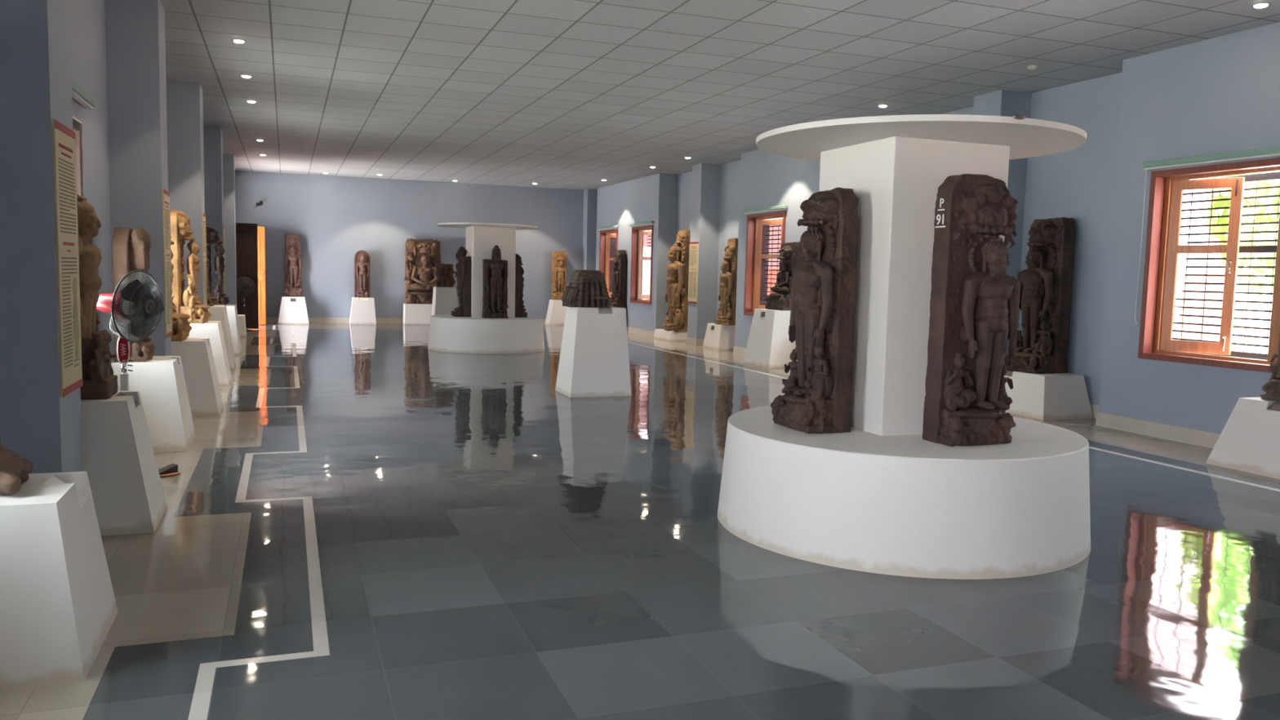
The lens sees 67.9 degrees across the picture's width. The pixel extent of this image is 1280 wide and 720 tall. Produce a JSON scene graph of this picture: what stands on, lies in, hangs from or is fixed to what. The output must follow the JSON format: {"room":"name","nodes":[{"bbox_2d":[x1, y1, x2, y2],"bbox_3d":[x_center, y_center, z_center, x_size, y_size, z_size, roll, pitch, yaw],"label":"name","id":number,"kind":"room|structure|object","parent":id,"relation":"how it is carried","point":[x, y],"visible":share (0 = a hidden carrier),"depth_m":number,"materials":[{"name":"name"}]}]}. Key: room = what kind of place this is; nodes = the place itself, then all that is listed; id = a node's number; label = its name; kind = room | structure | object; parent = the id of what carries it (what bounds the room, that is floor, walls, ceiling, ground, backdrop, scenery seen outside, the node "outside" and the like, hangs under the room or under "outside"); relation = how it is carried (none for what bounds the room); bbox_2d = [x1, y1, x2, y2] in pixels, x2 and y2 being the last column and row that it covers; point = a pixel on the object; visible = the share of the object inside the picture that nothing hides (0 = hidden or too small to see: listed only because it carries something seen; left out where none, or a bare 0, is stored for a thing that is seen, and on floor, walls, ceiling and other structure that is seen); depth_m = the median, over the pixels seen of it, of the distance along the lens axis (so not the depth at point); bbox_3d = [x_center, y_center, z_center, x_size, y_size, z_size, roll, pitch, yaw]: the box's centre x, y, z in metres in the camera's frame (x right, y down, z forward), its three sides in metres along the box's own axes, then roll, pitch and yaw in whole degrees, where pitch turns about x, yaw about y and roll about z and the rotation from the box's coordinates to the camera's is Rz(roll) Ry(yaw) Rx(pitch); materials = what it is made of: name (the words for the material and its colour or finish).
{"room":"museum","nodes":[
{"label":"museum","id":0,"kind":"room"},
{"bbox_2d":[0,0,236,473],"bbox_3d":[-4.210,-1.184,7.832,0.570,3.430,29.760,-1,6,-20],"label":"wall","id":1,"kind":"structure","parent":0,"point":[144,134],"depth_m":6.28,"materials":[{"name":"blue paint"}]},
{"bbox_2d":[52,119,83,396],"bbox_3d":[-2.579,-0.450,4.295,0.014,1.190,0.420,-1,6,-20],"label":"information board","id":2,"kind":"object","parent":1,"relation":"attached to","point":[64,138],"visible":1,"depth_m":4.25,"materials":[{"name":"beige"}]},
{"bbox_2d":[72,115,84,197],"bbox_3d":[-3.842,-0.752,5.837,0.566,1.630,1.260,-1,6,-20],"label":"window","id":3,"kind":"structure","parent":1,"relation":"in","point":[77,124],"depth_m":6.40,"materials":[{"name":"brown wood"}]},
{"bbox_2d":[71,79,95,108],"bbox_3d":[-3.542,-1.699,5.880,0.070,0.067,1.470,-1,6,-20],"label":"roller blind","id":4,"kind":"object","parent":1,"relation":"attached to","point":[78,94],"visible":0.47,"depth_m":6.22,"materials":[{"name":"teal"}]},
{"bbox_2d":[162,188,173,337],"bbox_3d":[-3.913,-0.795,7.885,0.014,1.200,0.420,-1,6,-20],"label":"information board","id":5,"kind":"object","parent":1,"relation":"attached to","point":[166,194],"visible":1,"depth_m":7.82,"materials":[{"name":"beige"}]},
{"bbox_2d":[201,213,207,305],"bbox_3d":[-5.247,-1.170,11.472,0.014,1.170,0.410,-1,6,-20],"label":"information board","id":6,"kind":"object","parent":1,"relation":"attached to","point":[203,215],"visible":1,"depth_m":11.39,"materials":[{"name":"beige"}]},
{"bbox_2d":[222,225,226,296],"bbox_3d":[-6.579,-1.519,15.056,0.014,1.190,0.410,-1,6,-20],"label":"information board","id":7,"kind":"object","parent":1,"relation":"attached to","point":[223,226],"visible":0.84,"depth_m":14.98,"materials":[{"name":"red"}]},
{"bbox_2d":[235,222,258,328],"bbox_3d":[-8.217,-1.715,19.462,0.750,2.160,0.110,-1,6,-20],"label":"door","id":8,"kind":"structure","parent":1,"relation":"in","point":[246,237],"depth_m":19.51,"materials":[{"name":"brown wood"}]},
{"bbox_2d":[257,226,266,324],"bbox_3d":[-8.710,-1.862,20.946,0.860,2.160,0.110,-1,6,-20],"label":"door","id":9,"kind":"structure","parent":1,"relation":"in","point":[260,230],"depth_m":21.07,"materials":[{"name":"orange wood"}]},
{"bbox_2d":[235,170,597,319],"bbox_3d":[-5.174,-2.589,22.983,9.320,3.430,0.550,-1,6,-20],"label":"wall","id":10,"kind":"structure","parent":0,"point":[335,218],"depth_m":22.72,"materials":[{"name":"blue paint"}]},
{"bbox_2d":[253,200,262,208],"bbox_3d":[-8.646,-3.524,21.533,0.205,0.175,0.270,-1,6,-20],"label":"security camera","id":11,"kind":"object","parent":10,"relation":"attached to","point":[260,202],"visible":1,"depth_m":21.50,"materials":[{"name":"black plastic"}]},
{"bbox_2d":[266,317,545,324],"bbox_3d":[-5.233,-0.936,23.012,8.800,0.130,0.364,-1,6,-20],"label":"baseboard","id":12,"kind":"structure","parent":10,"relation":"attached to","point":[268,320],"depth_m":22.47,"materials":[{"name":"stone"}]},
{"bbox_2d":[0,323,1279,719],"bbox_3d":[-0.090,0.504,9.318,9.700,0.001,29.960,-1,6,-20],"label":"floor","id":13,"kind":"structure","parent":0,"point":[371,522],"depth_m":4.17,"materials":[{"name":"tile"}]},
{"bbox_2d":[0,471,118,690],"bbox_3d":[-2.174,0.722,3.235,0.600,0.570,0.650,-1,6,-20],"label":"pedestal","id":14,"kind":"object","parent":13,"relation":"on","point":[58,606],"visible":1,"depth_m":3.05,"materials":[{"name":"white paint"}]},
{"bbox_2d":[0,439,32,494],"bbox_3d":[-2.187,0.329,3.185,0.252,0.219,0.314,-1,6,-20],"label":"stone fragment","id":15,"kind":"object","parent":14,"relation":"on","point":[15,469],"visible":1,"depth_m":3.15,"materials":[{"name":"brown stone"}]},
{"bbox_2d":[80,391,167,536],"bbox_3d":[-2.799,0.511,4.872,0.610,0.661,0.540,-1,6,-20],"label":"pedestal","id":16,"kind":"object","parent":13,"relation":"on","point":[119,463],"visible":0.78,"depth_m":4.70,"materials":[{"name":"white paint"}]},
{"bbox_2d":[76,194,118,399],"bbox_3d":[-2.802,-0.321,4.788,0.262,1.012,0.435,-1,6,-20],"label":"stone statue","id":17,"kind":"object","parent":16,"relation":"on","point":[99,380],"visible":0.57,"depth_m":4.72,"materials":[{"name":"beige stone"}]},
{"bbox_2d":[96,270,164,391],"bbox_3d":[-3.016,0.120,5.604,0.377,1.296,0.400,-1,6,-20],"label":"pedestal fan","id":18,"kind":"object","parent":13,"relation":"on","point":[131,300],"visible":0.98,"depth_m":5.54,"materials":[{"name":"black plastic"}]},
{"bbox_2d":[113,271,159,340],"bbox_3d":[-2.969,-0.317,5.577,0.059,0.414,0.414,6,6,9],"label":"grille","id":19,"kind":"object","parent":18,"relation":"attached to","point":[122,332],"depth_m":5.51,"materials":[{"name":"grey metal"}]},
{"bbox_2d":[111,270,162,342],"bbox_3d":[-2.942,-0.314,5.572,0.041,0.425,0.426,2,5,9],"label":"grille","id":20,"kind":"object","parent":18,"relation":"attached to","point":[131,300],"depth_m":5.53,"materials":[{"name":"grey metal"}]},
{"bbox_2d":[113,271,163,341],"bbox_3d":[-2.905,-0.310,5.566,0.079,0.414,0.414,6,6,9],"label":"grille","id":21,"kind":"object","parent":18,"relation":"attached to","point":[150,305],"depth_m":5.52,"materials":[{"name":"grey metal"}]},
{"bbox_2d":[111,355,195,452],"bbox_3d":[-3.624,0.309,7.021,0.560,0.632,0.680,-1,6,-20],"label":"pedestal","id":22,"kind":"object","parent":13,"relation":"on","point":[160,381],"visible":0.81,"depth_m":6.80,"materials":[{"name":"white paint"}]},
{"bbox_2d":[111,226,155,362],"bbox_3d":[-3.684,-0.484,6.942,0.237,0.963,0.418,-1,6,-20],"label":"stone statue","id":23,"kind":"object","parent":22,"relation":"on","point":[131,249],"visible":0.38,"depth_m":6.79,"materials":[{"name":"brown stone"}]},
{"bbox_2d":[158,462,180,477],"bbox_3d":[-3.021,0.703,6.023,0.125,0.059,0.183,6,7,41],"label":"wedge","id":24,"kind":"object","parent":13,"relation":"on","point":[171,469],"visible":0.75,"depth_m":6.04,"materials":[{"name":"brown wood"}]},
{"bbox_2d":[171,337,223,416],"bbox_3d":[-4.166,0.141,8.581,0.710,0.657,0.600,-1,6,-20],"label":"pedestal","id":25,"kind":"object","parent":13,"relation":"on","point":[203,391],"visible":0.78,"depth_m":8.41,"materials":[{"name":"white paint"}]},
{"bbox_2d":[170,235,191,341],"bbox_3d":[-4.250,-0.771,8.460,0.466,1.182,0.524,-1,6,-29],"label":"stone statue","id":26,"kind":"object","parent":25,"relation":"on","point":[181,328],"visible":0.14,"depth_m":8.42,"materials":[{"name":"stone"}]},
{"bbox_2d":[186,320,231,386],"bbox_3d":[-4.926,-0.077,10.581,0.680,0.693,0.620,-1,6,-20],"label":"pedestal","id":27,"kind":"object","parent":13,"relation":"on","point":[212,330],"visible":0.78,"depth_m":10.40,"materials":[{"name":"white paint"}]},
{"bbox_2d":[169,209,211,323],"bbox_3d":[-4.979,-1.027,10.444,0.483,1.225,0.532,-2,6,-30],"label":"stone statue","id":28,"kind":"object","parent":27,"relation":"on","point":[187,302],"visible":0.81,"depth_m":10.31,"materials":[{"name":"stone"}]},
{"bbox_2d":[207,305,235,369],"bbox_3d":[-5.568,-0.299,12.248,0.639,0.800,0.619,-1,6,-20],"label":"pedestal","id":29,"kind":"object","parent":13,"relation":"on","point":[219,313],"visible":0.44,"depth_m":12.07,"materials":[{"name":"white paint"}]},
{"bbox_2d":[206,243,217,306],"bbox_3d":[-5.626,-1.174,12.113,0.443,0.964,0.449,0,5,-18],"label":"stone statue","id":30,"kind":"object","parent":29,"relation":"on","point":[211,300],"visible":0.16,"depth_m":12.12,"materials":[{"name":"brown stone"}]},
{"bbox_2d":[226,304,241,355],"bbox_3d":[-6.322,-0.460,14.251,0.619,0.720,0.629,-1,6,-20],"label":"pedestal","id":31,"kind":"object","parent":13,"relation":"on","point":[232,312],"visible":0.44,"depth_m":14.07,"materials":[{"name":"white paint"}]},
{"bbox_2d":[205,226,229,305],"bbox_3d":[-6.351,-1.394,14.121,0.472,1.162,0.462,-1,6,-25],"label":"stone statue","id":32,"kind":"object","parent":31,"relation":"on","point":[211,234],"visible":0.61,"depth_m":14.06,"materials":[{"name":"brown stone"}]},
{"bbox_2d":[237,314,246,337],"bbox_3d":[-7.611,-0.639,17.681,0.529,0.390,0.599,-1,6,-20],"label":"pedestal","id":33,"kind":"object","parent":13,"relation":"on","point":[242,319],"visible":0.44,"depth_m":17.49,"materials":[{"name":"white paint"}]},
{"bbox_2d":[236,276,254,331],"bbox_3d":[-7.907,-1.119,19.038,0.390,1.086,0.362,-1,6,-20],"label":"pedestal fan","id":34,"kind":"object","parent":13,"relation":"on","point":[243,286],"visible":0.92,"depth_m":18.90,"materials":[{"name":"black plastic"}]},
{"bbox_2d":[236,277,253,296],"bbox_3d":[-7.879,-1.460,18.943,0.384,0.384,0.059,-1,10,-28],"label":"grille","id":35,"kind":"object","parent":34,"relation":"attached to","point":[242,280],"depth_m":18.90,"materials":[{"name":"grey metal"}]},
{"bbox_2d":[236,276,254,296],"bbox_3d":[-7.857,-1.454,18.896,0.392,0.395,0.121,-1,6,-20],"label":"grille","id":36,"kind":"object","parent":34,"relation":"attached to","point":[244,286],"depth_m":18.88,"materials":[{"name":"grey metal"}]},
{"bbox_2d":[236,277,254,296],"bbox_3d":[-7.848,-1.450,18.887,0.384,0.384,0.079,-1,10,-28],"label":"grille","id":37,"kind":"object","parent":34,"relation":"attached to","point":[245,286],"depth_m":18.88,"materials":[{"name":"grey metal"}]},
{"bbox_2d":[277,296,309,324],"bbox_3d":[-7.979,-1.148,21.897,0.678,0.620,0.420,-1,6,-20],"label":"pedestal","id":38,"kind":"object","parent":13,"relation":"on","point":[293,309],"visible":1,"depth_m":21.71,"materials":[{"name":"white paint"}]},
{"bbox_2d":[283,234,302,296],"bbox_3d":[-7.972,-2.174,21.864,0.434,1.430,0.263,-1,6,-20],"label":"stone statue","id":39,"kind":"object","parent":38,"relation":"on","point":[293,260],"visible":1,"depth_m":21.83,"materials":[{"name":"stone"}]},
{"bbox_2d":[349,297,376,324],"bbox_3d":[-6.540,-1.161,22.430,0.590,0.620,0.420,-1,6,-20],"label":"pedestal","id":40,"kind":"object","parent":13,"relation":"on","point":[362,311],"visible":1,"depth_m":22.25,"materials":[{"name":"white paint"}]},
{"bbox_2d":[354,249,370,297],"bbox_3d":[-6.539,-2.028,22.408,0.369,1.110,0.210,-1,6,-20],"label":"stone statue","id":41,"kind":"object","parent":40,"relation":"on","point":[362,258],"visible":1,"depth_m":22.39,"materials":[{"name":"stone"}]},
{"bbox_2d":[402,303,431,324],"bbox_3d":[-5.215,-1.106,22.901,0.940,0.490,0.470,-1,6,-20],"label":"pedestal","id":42,"kind":"object","parent":13,"relation":"on","point":[412,313],"visible":0.54,"depth_m":22.64,"materials":[{"name":"white paint"}]},
{"bbox_2d":[404,237,441,304],"bbox_3d":[-5.167,-2.125,22.762,0.909,1.566,0.588,-1,6,-28],"label":"stone statue","id":43,"kind":"object","parent":42,"relation":"on","point":[421,255],"visible":0.86,"depth_m":22.69,"materials":[{"name":"brown stone"}]},
{"bbox_2d":[431,286,457,315],"bbox_3d":[-3.897,-0.962,18.975,0.499,0.980,0.500,-1,6,-20],"label":"pedestal","id":44,"kind":"object","parent":13,"relation":"on","point":[444,299],"visible":0.4,"depth_m":18.76,"materials":[{"name":"white paint"}]},
{"bbox_2d":[434,262,456,287],"bbox_3d":[-3.872,-1.686,18.923,0.460,0.473,0.249,-1,6,-20],"label":"stone fragment","id":45,"kind":"object","parent":44,"relation":"on","point":[443,274],"visible":0.99,"depth_m":18.86,"materials":[{"name":"brown stone"}]},
{"bbox_2d":[427,222,544,353],"bbox_3d":[-2.605,-1.243,16.245,1.980,2.098,1.980,-1,6,-20],"label":"plinth","id":46,"kind":"object","parent":13,"relation":"on","point":[474,334],"visible":0.8,"depth_m":15.77,"materials":[{"name":"white paint"}]},
{"bbox_2d":[450,246,471,316],"bbox_3d":[-3.046,-1.330,16.135,0.319,1.186,0.398,-1,6,-20],"label":"stone statue","id":47,"kind":"object","parent":46,"relation":"on","point":[463,274],"visible":1,"depth_m":16.02,"materials":[{"name":"brown stone"}]},
{"bbox_2d":[482,244,508,318],"bbox_3d":[-2.407,-1.307,15.894,0.432,1.216,0.285,-1,6,-20],"label":"stone statue","id":48,"kind":"object","parent":46,"relation":"on","point":[495,299],"visible":1,"depth_m":15.85,"materials":[{"name":"brown stone"}]},
{"bbox_2d":[515,253,528,317],"bbox_3d":[-2.100,-1.292,16.488,0.331,1.092,0.379,0,5,-14],"label":"stone statue","id":49,"kind":"object","parent":46,"relation":"on","point":[520,312],"visible":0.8,"depth_m":16.34,"materials":[{"name":"brown stone"}]},
{"bbox_2d":[544,299,566,324],"bbox_3d":[-1.975,-1.207,24.112,0.780,0.630,0.440,-1,6,-20],"label":"pedestal","id":50,"kind":"object","parent":13,"relation":"on","point":[556,313],"visible":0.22,"depth_m":23.88,"materials":[{"name":"white paint"}]},
{"bbox_2d":[551,251,568,299],"bbox_3d":[-2.033,-2.139,24.070,0.438,1.231,0.281,-1,6,-20],"label":"stone statue","id":51,"kind":"object","parent":50,"relation":"on","point":[558,286],"visible":0.88,"depth_m":24.00,"materials":[{"name":"stone"}]},
{"bbox_2d":[555,306,631,397],"bbox_3d":[-0.518,-0.111,10.630,0.700,0.966,0.620,-1,6,-20],"label":"pedestal","id":52,"kind":"object","parent":13,"relation":"on","point":[594,362],"visible":0.95,"depth_m":10.40,"materials":[{"name":"white paint"}]},
{"bbox_2d":[561,270,610,307],"bbox_3d":[-0.592,-0.792,10.532,0.481,0.407,0.467,-1,6,-20],"label":"model","id":53,"kind":"object","parent":52,"relation":"on","point":[586,288],"visible":1,"depth_m":10.38},
{"bbox_2d":[653,328,687,341],"bbox_3d":[0.655,-0.518,19.683,0.439,0.190,0.938,-1,6,-20],"label":"pedestal","id":54,"kind":"object","parent":13,"relation":"on","point":[661,334],"visible":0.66,"depth_m":19.29,"materials":[{"name":"white paint"}]},
{"bbox_2d":[662,229,690,331],"bbox_3d":[0.738,-1.623,19.426,0.476,2.062,0.778,-2,6,-29],"label":"stone statue","id":55,"kind":"object","parent":54,"relation":"on","point":[677,271],"visible":0.98,"depth_m":19.25,"materials":[{"name":"beige stone"}]},
{"bbox_2d":[702,323,735,351],"bbox_3d":[1.486,-0.432,17.471,0.419,0.460,0.699,-1,6,-20],"label":"pedestal","id":56,"kind":"object","parent":13,"relation":"on","point":[718,337],"visible":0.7,"depth_m":17.18,"materials":[{"name":"white paint"}]},
{"bbox_2d":[714,238,737,324],"bbox_3d":[1.591,-1.423,17.229,0.403,1.562,0.477,-1,6,-20],"label":"stone statue","id":57,"kind":"object","parent":56,"relation":"on","point":[728,278],"visible":0.92,"depth_m":17.12,"materials":[{"name":"beige stone"}]},
{"bbox_2d":[742,308,797,368],"bbox_3d":[2.053,-0.338,14.450,0.639,0.850,0.849,-1,6,-20],"label":"pedestal","id":58,"kind":"object","parent":13,"relation":"on","point":[769,346],"visible":0.65,"depth_m":14.10,"materials":[{"name":"white paint"}]},
{"bbox_2d":[764,241,803,311],"bbox_3d":[2.187,-1.267,14.362,0.450,1.022,0.592,-1,6,-24],"label":"stone statue","id":59,"kind":"object","parent":58,"relation":"on","point":[788,258],"visible":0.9,"depth_m":14.25,"materials":[{"name":"stone"}]},
{"bbox_2d":[717,114,1090,579],"bbox_3d":[1.450,-0.144,5.217,1.980,2.110,1.980,-1,6,-20],"label":"plinth","id":60,"kind":"object","parent":13,"relation":"on","point":[878,496],"visible":0.84,"depth_m":4.67,"materials":[{"name":"white paint"}]},
{"bbox_2d":[769,187,858,434],"bbox_3d":[0.942,-0.269,5.076,0.342,1.277,0.432,0,5,-17],"label":"stone statue","id":61,"kind":"object","parent":60,"relation":"on","point":[816,398],"visible":1,"depth_m":4.96,"materials":[{"name":"brown stone"}]},
{"bbox_2d":[922,173,1019,446],"bbox_3d":[1.685,-0.252,4.753,0.444,1.336,0.321,0,5,-13],"label":"stone statue","id":62,"kind":"object","parent":60,"relation":"on","point":[966,402],"visible":1,"depth_m":4.69,"materials":[{"name":"stone"}]},
{"bbox_2d":[1004,369,1093,419],"bbox_3d":[4.118,0.329,10.018,0.640,0.428,1.060,-1,6,-20],"label":"pedestal","id":63,"kind":"object","parent":13,"relation":"on","point":[1046,396],"visible":0.68,"depth_m":9.61,"materials":[{"name":"white paint"}]},
{"bbox_2d":[1004,217,1075,373],"bbox_3d":[4.157,-0.683,9.969,0.579,1.603,0.585,-1,6,-28],"label":"stone statue","id":64,"kind":"object","parent":63,"relation":"on","point":[1046,283],"visible":0.96,"depth_m":9.82,"materials":[{"name":"brown stone"}]},
{"bbox_2d":[1205,396,1279,479],"bbox_3d":[4.808,0.569,7.041,0.660,0.523,0.800,-1,6,-20],"label":"pedestal","id":65,"kind":"object","parent":13,"relation":"on","point":[1249,442],"visible":1,"depth_m":7.06,"materials":[{"name":"white paint"}]},
{"bbox_2d":[1260,346,1279,401],"bbox_3d":[4.918,-0.306,6.980,0.419,1.242,0.472,0,5,-16],"label":"stone statue","id":66,"kind":"object","parent":65,"relation":"on","point":[1272,388],"visible":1,"depth_m":7.12,"materials":[{"name":"stone"}]},
{"bbox_3d":[-0.607,-0.926,21.943,0.429,0.530,0.649,-1,6,-20],"label":"pedestal","id":67,"kind":"object","parent":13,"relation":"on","visible":0},
{"bbox_2d":[609,249,626,307],"bbox_3d":[-0.528,-1.858,21.880,0.374,1.341,0.479,0,5,-14],"label":"stone statue","id":68,"kind":"object","parent":67,"relation":"on","point":[619,275],"visible":0.95,"depth_m":21.73,"materials":[{"name":"brown stone"}]},
{"bbox_2d":[160,0,1279,190],"bbox_3d":[0.008,-2.995,9.111,9.600,0.150,30.160,-1,6,-20],"label":"ceiling","id":69,"kind":"structure","parent":0,"point":[553,94],"depth_m":9.67,"materials":[{"name":"tile"}]},
{"bbox_2d":[231,39,245,43],"bbox_3d":[-3.765,-2.988,8.931,0.128,0.016,0.128,-1,6,-20],"label":"recessed light","id":70,"kind":"object","parent":69,"relation":"in","point":[237,41],"visible":1,"depth_m":8.90,"materials":[{"name":"silver metal"}]},
{"bbox_2d":[240,75,252,77],"bbox_3d":[-4.386,-3.155,10.601,0.128,0.016,0.128,-1,6,-20],"label":"recessed light","id":71,"kind":"object","parent":69,"relation":"in","point":[243,76],"visible":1,"depth_m":10.57,"materials":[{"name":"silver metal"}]},
{"bbox_2d":[246,100,257,102],"bbox_3d":[-4.996,-3.320,12.244,0.128,0.016,0.128,-1,6,-20],"label":"recessed light","id":72,"kind":"object","parent":69,"relation":"in","point":[250,101],"visible":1,"depth_m":12.22,"materials":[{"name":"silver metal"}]},
{"bbox_2d":[877,104,888,106],"bbox_3d":[2.925,-3.054,11.453,0.128,0.016,0.128,-1,6,-20],"label":"recessed light","id":73,"kind":"object","parent":69,"relation":"in","point":[881,105],"visible":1,"depth_m":11.42,"materials":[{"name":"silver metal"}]},
{"bbox_2d":[1026,64,1038,70],"bbox_3d":[3.778,-2.812,9.159,0.100,0.040,0.100,-1,6,-20],"label":"smoke detector","id":74,"kind":"object","parent":69,"relation":"attached to","point":[1032,67],"visible":1,"depth_m":9.13,"materials":[{"name":"white plastic"}]},
{"bbox_2d":[1250,2,1271,8],"bbox_3d":[4.576,-2.608,7.011,0.128,0.016,0.128,-1,6,-20],"label":"recessed light","id":75,"kind":"object","parent":69,"relation":"in","point":[1260,5],"visible":1,"depth_m":6.99,"materials":[{"name":"silver metal"}]},
{"bbox_2d":[595,22,1279,434],"bbox_3d":[3.991,-1.267,10.952,0.520,3.430,29.910,-1,6,-20],"label":"wall","id":76,"kind":"structure","parent":0,"point":[1221,94],"depth_m":9.54,"materials":[{"name":"blue paint"}]},
{"bbox_2d":[597,225,618,230],"bbox_3d":[-0.775,-3.183,22.902,0.070,0.067,1.440,-1,6,-20],"label":"roller blind","id":77,"kind":"object","parent":76,"relation":"attached to","point":[611,226],"visible":1,"depth_m":22.80,"materials":[{"name":"teal"}]},
{"bbox_2d":[599,229,617,299],"bbox_3d":[-0.551,-2.298,23.074,0.497,1.680,1.844,-1,6,-20],"label":"window","id":78,"kind":"structure","parent":76,"relation":"in","point":[608,246],"depth_m":23.52,"materials":[{"name":"orange wood"}]},
{"bbox_2d":[628,221,654,226],"bbox_3d":[0.027,-2.967,20.747,0.070,0.067,1.420,-1,6,-20],"label":"roller blind","id":79,"kind":"object","parent":76,"relation":"attached to","point":[646,223],"visible":1,"depth_m":20.64,"materials":[{"name":"teal"}]},
{"bbox_2d":[630,225,653,304],"bbox_3d":[0.250,-2.082,20.918,0.497,1.680,1.824,-1,6,-20],"label":"window","id":80,"kind":"structure","parent":76,"relation":"in","point":[642,240],"depth_m":21.34,"materials":[{"name":"orange wood"}]},
{"bbox_2d":[688,241,698,303],"bbox_3d":[1.020,-1.668,18.186,0.014,1.170,0.430,-1,6,-20],"label":"information board","id":81,"kind":"object","parent":76,"relation":"attached to","point":[694,246],"visible":1,"depth_m":18.17,"materials":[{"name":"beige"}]},
{"bbox_2d":[743,210,786,315],"bbox_3d":[2.237,-1.546,15.571,0.497,1.680,1.824,-1,6,-20],"label":"window","id":82,"kind":"structure","parent":76,"relation":"in","point":[765,237],"depth_m":15.99,"materials":[{"name":"orange wood"}]},
{"bbox_2d":[742,204,787,213],"bbox_3d":[2.014,-2.431,15.399,0.070,0.067,1.420,-1,6,-20],"label":"roller blind","id":83,"kind":"object","parent":82,"relation":"attached to","point":[784,206],"visible":1,"depth_m":15.30,"materials":[{"name":"teal"}]},
{"bbox_2d":[626,326,1220,448],"bbox_3d":[4.055,0.421,10.630,0.414,0.130,28.978,-1,6,-20],"label":"baseboard","id":84,"kind":"structure","parent":76,"relation":"attached to","point":[1189,436],"depth_m":8.64,"materials":[{"name":"stone"}]},
{"bbox_2d":[1137,157,1279,373],"bbox_3d":[5.026,-0.783,7.954,0.575,1.680,2.078,-1,6,-20],"label":"window","id":85,"kind":"structure","parent":76,"relation":"in","point":[1156,341],"depth_m":8.38,"materials":[{"name":"orange wood"}]},
{"bbox_2d":[1134,146,1279,324],"bbox_3d":[4.779,-0.989,7.978,0.070,1.457,1.420,-1,6,-20],"label":"roller blind","id":86,"kind":"object","parent":85,"relation":"attached to","point":[1269,151],"visible":1,"depth_m":7.96,"materials":[{"name":"teal"}]},
{"label":"outside","id":87,"kind":"structure","parent":0,"visible":0},
{"bbox_3d":[5.864,0.744,12.969,100.000,0.150,100.000,-1,6,-20],"label":"ground","id":88,"kind":"structure","parent":87,"visible":0},
{"bbox_2d":[1172,272,1273,354],"bbox_3d":[9.851,-0.580,16.997,0.300,1.950,65.000,-1,6,-20],"label":"wall","id":89,"kind":"structure","parent":88,"relation":"on","point":[1264,315],"depth_m":16.40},
{"bbox_2d":[1205,171,1279,305],"bbox_3d":[9.019,-1.351,12.428,2.906,4.279,2.905,-1,6,-20],"label":"tree","id":90,"kind":"object","parent":88,"relation":"on","point":[1271,227],"visible":0.36,"depth_m":12.67,"materials":[{"name":"green plant"}]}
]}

